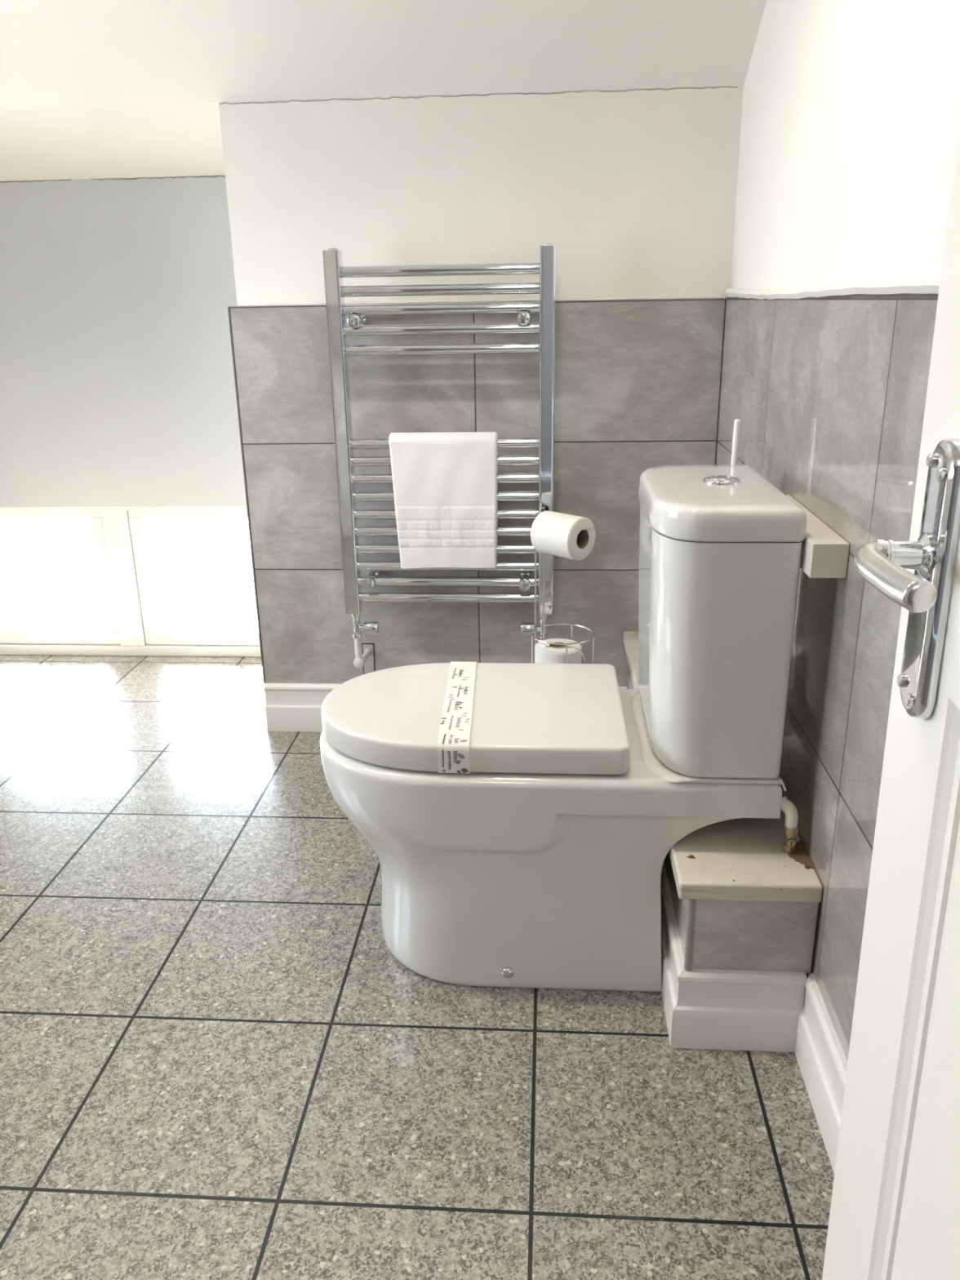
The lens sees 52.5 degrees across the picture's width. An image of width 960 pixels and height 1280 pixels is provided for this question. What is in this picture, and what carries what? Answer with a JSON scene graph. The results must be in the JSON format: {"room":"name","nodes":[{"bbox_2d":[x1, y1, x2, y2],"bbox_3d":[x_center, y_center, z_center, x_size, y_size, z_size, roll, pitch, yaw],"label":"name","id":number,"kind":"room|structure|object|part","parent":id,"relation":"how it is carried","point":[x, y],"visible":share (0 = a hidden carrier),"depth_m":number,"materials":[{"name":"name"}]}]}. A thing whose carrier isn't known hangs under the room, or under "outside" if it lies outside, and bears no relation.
{"room":"bathroom","nodes":[
{"label":"bathroom","id":0,"kind":"room"},
{"bbox_2d":[0,175,246,506],"bbox_3d":[-1.139,-0.633,2.848,1.323,1.400,0.143,0,19,4],"label":"roller blind","id":1,"kind":"object","parent":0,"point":[117,384],"depth_m":2.70,"materials":[{"name":"white fabric"}]},
{"bbox_2d":[0,506,261,657],"bbox_3d":[-1.104,-0.190,2.990,1.100,0.468,0.110,0,19,4],"label":"window","id":2,"kind":"structure","parent":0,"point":[121,535],"depth_m":2.98,"materials":[{"name":"paint"}]},
{"bbox_3d":[-1.367,-0.194,2.988,0.505,0.422,0.046,0,19,4],"label":"sash","id":3,"kind":"part","parent":2,"relation":"part of","materials":[{"name":"paint"}]},
{"bbox_3d":[-0.815,-0.190,2.950,0.445,0.422,0.046,0,19,4],"label":"sash","id":4,"kind":"part","parent":2,"relation":"part of","materials":[{"name":"paint"}]},
{"bbox_2d":[0,0,766,181],"bbox_3d":[-0.710,-1.254,1.028,2.624,1.125,3.145,0,19,4],"label":"ceiling","id":5,"kind":"structure","parent":0,"point":[90,89],"depth_m":1.90,"materials":[{"name":"white paint"}]},
{"bbox_2d":[0,654,834,1279],"bbox_3d":[-0.676,0.566,1.693,2.624,0.120,3.045,0,19,4],"label":"floor","id":6,"kind":"structure","parent":0,"point":[218,1061],"depth_m":1.37,"materials":[{"name":"tile"}]},
{"bbox_2d":[530,526,594,663],"bbox_3d":[0.178,0.032,2.112,0.138,0.586,0.143,0,19,4],"label":"toilet roll holder","id":7,"kind":"object","parent":6,"relation":"on","point":[543,625],"visible":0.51,"depth_m":2.11,"materials":[{"name":"silver metal"}]},
{"bbox_2d":[530,510,595,560],"bbox_3d":[0.172,-0.218,2.025,0.089,0.089,0.108,-18,26,-41],"label":"toilet roll","id":8,"kind":"object","parent":7,"relation":"on","point":[553,533],"visible":1,"depth_m":2.00,"materials":[{"name":"paper"}]},
{"bbox_3d":[0.179,-0.235,2.018,0.011,0.021,0.144,-18,26,-41],"label":"arm","id":9,"kind":"part","parent":7,"relation":"part of","materials":[{"name":"metal"}]},
{"bbox_3d":[0.173,0.252,2.183,0.101,0.101,0.101,0,19,4],"label":"toilet roll","id":10,"kind":"object","parent":7,"relation":"on","visible":0},
{"bbox_3d":[0.171,0.156,2.149,0.101,0.101,0.101,0,19,4],"label":"toilet roll","id":11,"kind":"object","parent":10,"relation":"on","visible":0},
{"bbox_2d":[534,638,582,663],"bbox_3d":[0.170,0.059,2.116,0.101,0.101,0.101,0,19,4],"label":"toilet roll","id":12,"kind":"object","parent":11,"relation":"on","point":[543,655],"visible":0.3,"depth_m":2.07,"materials":[{"name":"paper"}]},
{"bbox_2d":[320,464,806,991],"bbox_3d":[0.093,0.131,1.547,0.698,0.773,0.368,0,19,4],"label":"toilet","id":13,"kind":"object","parent":6,"relation":"on","point":[539,865],"visible":0.98,"depth_m":1.41,"materials":[{"name":"white ceramic"}]},
{"bbox_2d":[437,661,476,773],"bbox_3d":[-0.033,0.113,1.549,0.046,0.044,0.348,0,19,2],"label":"band","id":14,"kind":"object","parent":13,"relation":"on","point":[454,736],"visible":1,"depth_m":1.46,"materials":[{"name":"white paper"}]},
{"bbox_2d":[442,733,445,767],"bbox_3d":[-0.051,0.159,1.403,0.002,0.035,0.038,0,19,4],"label":"print","id":15,"kind":"object","parent":14,"relation":"attached to","point":[443,735],"depth_m":1.39,"materials":[{"name":"grey paper"}]},
{"bbox_2d":[446,751,451,769],"bbox_3d":[-0.044,0.172,1.387,0.006,0.029,0.001,0,19,4],"label":"print","id":16,"kind":"object","parent":14,"relation":"attached to","point":[448,753],"depth_m":1.39,"materials":[{"name":"grey paper"}]},
{"bbox_2d":[446,699,452,712],"bbox_3d":[-0.048,0.103,1.512,0.006,0.001,0.049,0,19,4],"label":"print","id":17,"kind":"object","parent":14,"relation":"on","point":[449,702],"depth_m":1.51,"materials":[{"name":"grey paper"}]},
{"bbox_2d":[448,715,454,729],"bbox_3d":[-0.043,0.123,1.452,0.006,0.001,0.049,0,19,4],"label":"print","id":18,"kind":"object","parent":14,"relation":"on","point":[451,718],"depth_m":1.45,"materials":[{"name":"grey paper"}]},
{"bbox_2d":[453,751,457,762],"bbox_3d":[-0.034,0.166,1.384,0.007,0.019,0.001,0,19,4],"label":"print","id":19,"kind":"object","parent":14,"relation":"on","point":[455,753],"depth_m":1.38,"materials":[{"name":"grey paper"}]},
{"bbox_2d":[455,717,462,726],"bbox_3d":[-0.031,0.122,1.454,0.007,0.001,0.034,0,19,4],"label":"print","id":20,"kind":"object","parent":14,"relation":"on","point":[458,720],"depth_m":1.45,"materials":[{"name":"grey paper"}]},
{"bbox_2d":[457,753,464,759],"bbox_3d":[-0.027,0.165,1.383,0.010,0.008,0.001,0,19,4],"label":"print","id":21,"kind":"object","parent":14,"relation":"on","point":[460,756],"depth_m":1.38,"materials":[{"name":"grey paper"}]},
{"bbox_2d":[461,768,468,773],"bbox_3d":[-0.022,0.186,1.390,0.011,0.007,0.001,0,19,4],"label":"print","id":22,"kind":"object","parent":14,"relation":"attached to","point":[463,770],"depth_m":1.39,"materials":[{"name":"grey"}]},
{"bbox_2d":[463,686,469,694],"bbox_3d":[-0.022,0.081,1.572,0.007,0.001,0.034,0,19,4],"label":"print","id":23,"kind":"object","parent":14,"relation":"on","point":[466,689],"depth_m":1.57,"materials":[{"name":"grey paper"}]},
{"bbox_3d":[-0.013,0.114,1.548,0.474,0.043,0.343,0,19,4],"label":"lid","id":24,"kind":"part","parent":13,"relation":"part of","materials":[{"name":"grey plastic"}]},
{"bbox_3d":[0.352,-0.234,1.419,0.040,0.007,0.040,0,19,4],"label":"push plate","id":25,"kind":"part","parent":13,"relation":"part of","materials":[{"name":"silver metal"}]},
{"bbox_3d":[0.334,-0.205,1.412,0.188,0.042,0.368,0,19,4],"label":"cistern lid","id":26,"kind":"part","parent":13,"relation":"part of","materials":[{"name":"white ceramic"}]},
{"bbox_2d":[623,631,822,1052],"bbox_3d":[0.405,0.283,1.860,0.193,0.269,1.084,0,19,4],"label":"pipe boxing","id":27,"kind":"object","parent":6,"relation":"on","point":[740,913],"visible":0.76,"depth_m":1.37,"materials":[{"name":"wood"}]},
{"bbox_3d":[0.293,0.409,1.357,0.011,0.116,0.011,0,19,4],"label":"corner trim","id":28,"kind":"part","parent":27,"relation":"part of","materials":[{"name":"grey"}]},
{"bbox_2d":[686,854,695,858],"bbox_3d":[0.300,0.309,1.386,0.012,0.001,0.010,0,19,4],"label":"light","id":29,"kind":"object","parent":27,"relation":"on","point":[688,856],"depth_m":1.39,"materials":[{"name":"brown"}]},
{"bbox_2d":[730,418,740,464],"bbox_3d":[0.431,-0.108,1.726,0.100,0.560,0.100,0,19,4],"label":"toilet brush","id":30,"kind":"object","parent":27,"relation":"on","point":[736,422],"visible":0.12,"depth_m":1.63,"materials":[{"name":"white plastic"}]},
{"bbox_2d":[780,795,799,853],"bbox_3d":[0.431,0.261,1.388,0.046,0.084,0.024,11,22,31],"label":"pipe","id":31,"kind":"object","parent":27,"relation":"attached to","point":[790,827],"visible":0.9,"depth_m":1.37,"materials":[{"name":"white plastic"}]},
{"bbox_2d":[218,86,743,686],"bbox_3d":[0.080,-0.572,2.508,1.224,1.470,0.658,0,19,4],"label":"wall","id":32,"kind":"structure","parent":0,"point":[634,191],"depth_m":2.12,"materials":[{"name":"beige paint"}]},
{"bbox_2d":[322,243,556,674],"bbox_3d":[-0.073,-0.334,2.198,0.480,1.029,0.107,0,19,4],"label":"towel radiator","id":33,"kind":"object","parent":32,"relation":"attached to","point":[357,320],"visible":0.78,"depth_m":2.09,"materials":[{"name":"silver metal"}]},
{"bbox_3d":[-0.300,-0.436,2.144,0.034,0.784,0.038,0,19,4],"label":"post","id":34,"kind":"part","parent":33,"relation":"part of","materials":[{"name":"silver metal"}]},
{"bbox_3d":[-0.083,-0.766,2.017,0.416,0.022,0.022,0,19,4],"label":"rail","id":35,"kind":"part","parent":33,"relation":"part of","materials":[{"name":"silver metal"}]},
{"bbox_3d":[-0.082,-0.730,2.029,0.416,0.022,0.022,0,19,4],"label":"rail","id":36,"kind":"part","parent":33,"relation":"part of","materials":[{"name":"silver metal"}]},
{"bbox_3d":[-0.082,-0.694,2.042,0.416,0.022,0.022,0,19,4],"label":"rail","id":37,"kind":"part","parent":33,"relation":"part of","materials":[{"name":"silver metal"}]},
{"bbox_3d":[-0.081,-0.656,2.055,0.416,0.022,0.022,0,19,4],"label":"rail","id":38,"kind":"part","parent":33,"relation":"part of","materials":[{"name":"silver metal"}]},
{"bbox_3d":[-0.081,-0.618,2.068,0.416,0.022,0.022,0,19,4],"label":"rail","id":39,"kind":"part","parent":33,"relation":"part of","materials":[{"name":"silver metal"}]},
{"bbox_2d":[388,431,497,568],"bbox_3d":[-0.078,-0.310,2.173,0.238,0.302,0.051,0,19,4],"label":"hand towel","id":40,"kind":"object","parent":33,"relation":"hanging from","point":[445,484],"visible":1,"depth_m":2.15,"materials":[{"name":"white fabric"}]},
{"bbox_3d":[-0.074,-0.246,2.198,0.416,0.022,0.022,0,19,4],"label":"rail","id":41,"kind":"part","parent":33,"relation":"part of","materials":[{"name":"silver metal"}]},
{"bbox_3d":[-0.077,-0.431,2.133,0.416,0.022,0.022,0,19,4],"label":"rail","id":42,"kind":"part","parent":33,"relation":"part of","materials":[{"name":"silver metal"}]},
{"bbox_3d":[-0.077,-0.395,2.146,0.416,0.022,0.022,0,19,4],"label":"rail","id":43,"kind":"part","parent":33,"relation":"part of","materials":[{"name":"silver metal"}]},
{"bbox_3d":[-0.076,-0.358,2.159,0.416,0.022,0.022,0,19,4],"label":"rail","id":44,"kind":"part","parent":33,"relation":"part of","materials":[{"name":"silver metal"}]},
{"bbox_3d":[-0.075,-0.320,2.172,0.416,0.022,0.022,0,19,4],"label":"rail","id":45,"kind":"part","parent":33,"relation":"part of","materials":[{"name":"silver metal"}]},
{"bbox_3d":[-0.075,-0.283,2.185,0.416,0.022,0.022,0,19,4],"label":"rail","id":46,"kind":"part","parent":33,"relation":"part of","materials":[{"name":"silver metal"}]},
{"bbox_3d":[-0.073,-0.207,2.211,0.416,0.022,0.022,0,19,4],"label":"rail","id":47,"kind":"part","parent":33,"relation":"part of","materials":[{"name":"silver metal"}]},
{"bbox_3d":[-0.073,-0.169,2.224,0.416,0.022,0.022,0,19,4],"label":"rail","id":48,"kind":"part","parent":33,"relation":"part of","materials":[{"name":"silver metal"}]},
{"bbox_3d":[-0.072,-0.134,2.237,0.416,0.022,0.022,0,19,4],"label":"rail","id":49,"kind":"part","parent":33,"relation":"part of","materials":[{"name":"silver metal"}]},
{"bbox_3d":[-0.072,-0.099,2.249,0.416,0.022,0.022,0,19,4],"label":"rail","id":50,"kind":"part","parent":33,"relation":"part of","materials":[{"name":"silver metal"}]},
{"bbox_3d":[0.145,-0.433,2.114,0.034,0.784,0.038,0,19,4],"label":"post","id":51,"kind":"part","parent":33,"relation":"part of","materials":[{"name":"silver metal"}]},
{"bbox_2d":[263,683,628,732],"bbox_3d":[-0.088,0.173,2.424,0.906,0.124,0.018,0,19,4],"label":"baseboard","id":52,"kind":"structure","parent":32,"relation":"attached to","point":[289,707],"depth_m":2.44,"materials":[{"name":"white paint"}]},
{"bbox_3d":[-0.009,-0.254,2.284,1.083,1.018,0.013,0,19,4],"label":"edge trim","id":53,"kind":"part","parent":32,"relation":"part of","materials":[{"name":"grey tile"}]},
{"bbox_2d":[715,0,959,1061],"bbox_3d":[0.506,-0.479,0.879,0.146,2.350,2.560,0,19,4],"label":"wall","id":54,"kind":"structure","parent":0,"point":[850,118],"depth_m":1.26,"materials":[{"name":"beige paint"}]},
{"bbox_2d":[786,494,849,577],"bbox_3d":[0.448,-0.151,1.368,0.045,0.044,0.322,0,19,4],"label":"wall shelf","id":55,"kind":"object","parent":54,"relation":"attached to","point":[824,553],"visible":0.62,"depth_m":1.22,"materials":[{"name":"paint"}]},
{"bbox_2d":[794,972,847,1173],"bbox_3d":[0.414,0.737,0.776,0.018,0.124,1.294,0,19,4],"label":"baseboard","id":56,"kind":"structure","parent":54,"relation":"attached to","point":[822,1061],"depth_m":1.27,"materials":[{"name":"white paint"}]},
{"bbox_3d":[0.449,-0.339,0.958,0.013,0.004,2.365,0,19,4],"label":"edge trim","id":57,"kind":"part","parent":54,"relation":"part of","materials":[{"name":"grey"}]},
{"label":"outside","id":58,"kind":"structure","parent":0,"visible":0},
{"bbox_2d":[0,516,257,628],"bbox_3d":[-2.566,-0.805,6.273,22.000,0.120,28.000,0,19,4],"label":"sky","id":59,"kind":"structure","parent":58,"point":[192,578],"depth_m":4.49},
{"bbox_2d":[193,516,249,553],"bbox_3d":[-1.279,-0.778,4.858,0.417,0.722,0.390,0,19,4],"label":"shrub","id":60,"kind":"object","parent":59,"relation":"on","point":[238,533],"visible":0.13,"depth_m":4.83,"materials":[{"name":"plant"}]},
{"bbox_3d":[-0.802,-0.124,-0.182,2.424,2.420,0.110,0,19,4],"label":"wall door","id":61,"kind":"structure","parent":0,"visible":0},
{"bbox_2d":[822,115,959,1279],"bbox_3d":[0.257,-0.087,0.249,0.106,2.008,0.766,0,19,4],"label":"door","id":62,"kind":"structure","parent":61,"relation":"attached to","point":[895,1213],"depth_m":0.63,"materials":[{"name":"beige paint"}]},
{"bbox_3d":[0.237,-0.038,0.564,0.025,0.020,0.100,0,19,4],"label":"lever","id":63,"kind":"part","parent":62,"relation":"part of","materials":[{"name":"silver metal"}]},
{"bbox_3d":[0.280,-0.035,0.604,0.010,0.178,0.043,1,19,6],"label":"plate","id":64,"kind":"part","parent":62,"relation":"part of","materials":[{"name":"silver metal"}]}
]}

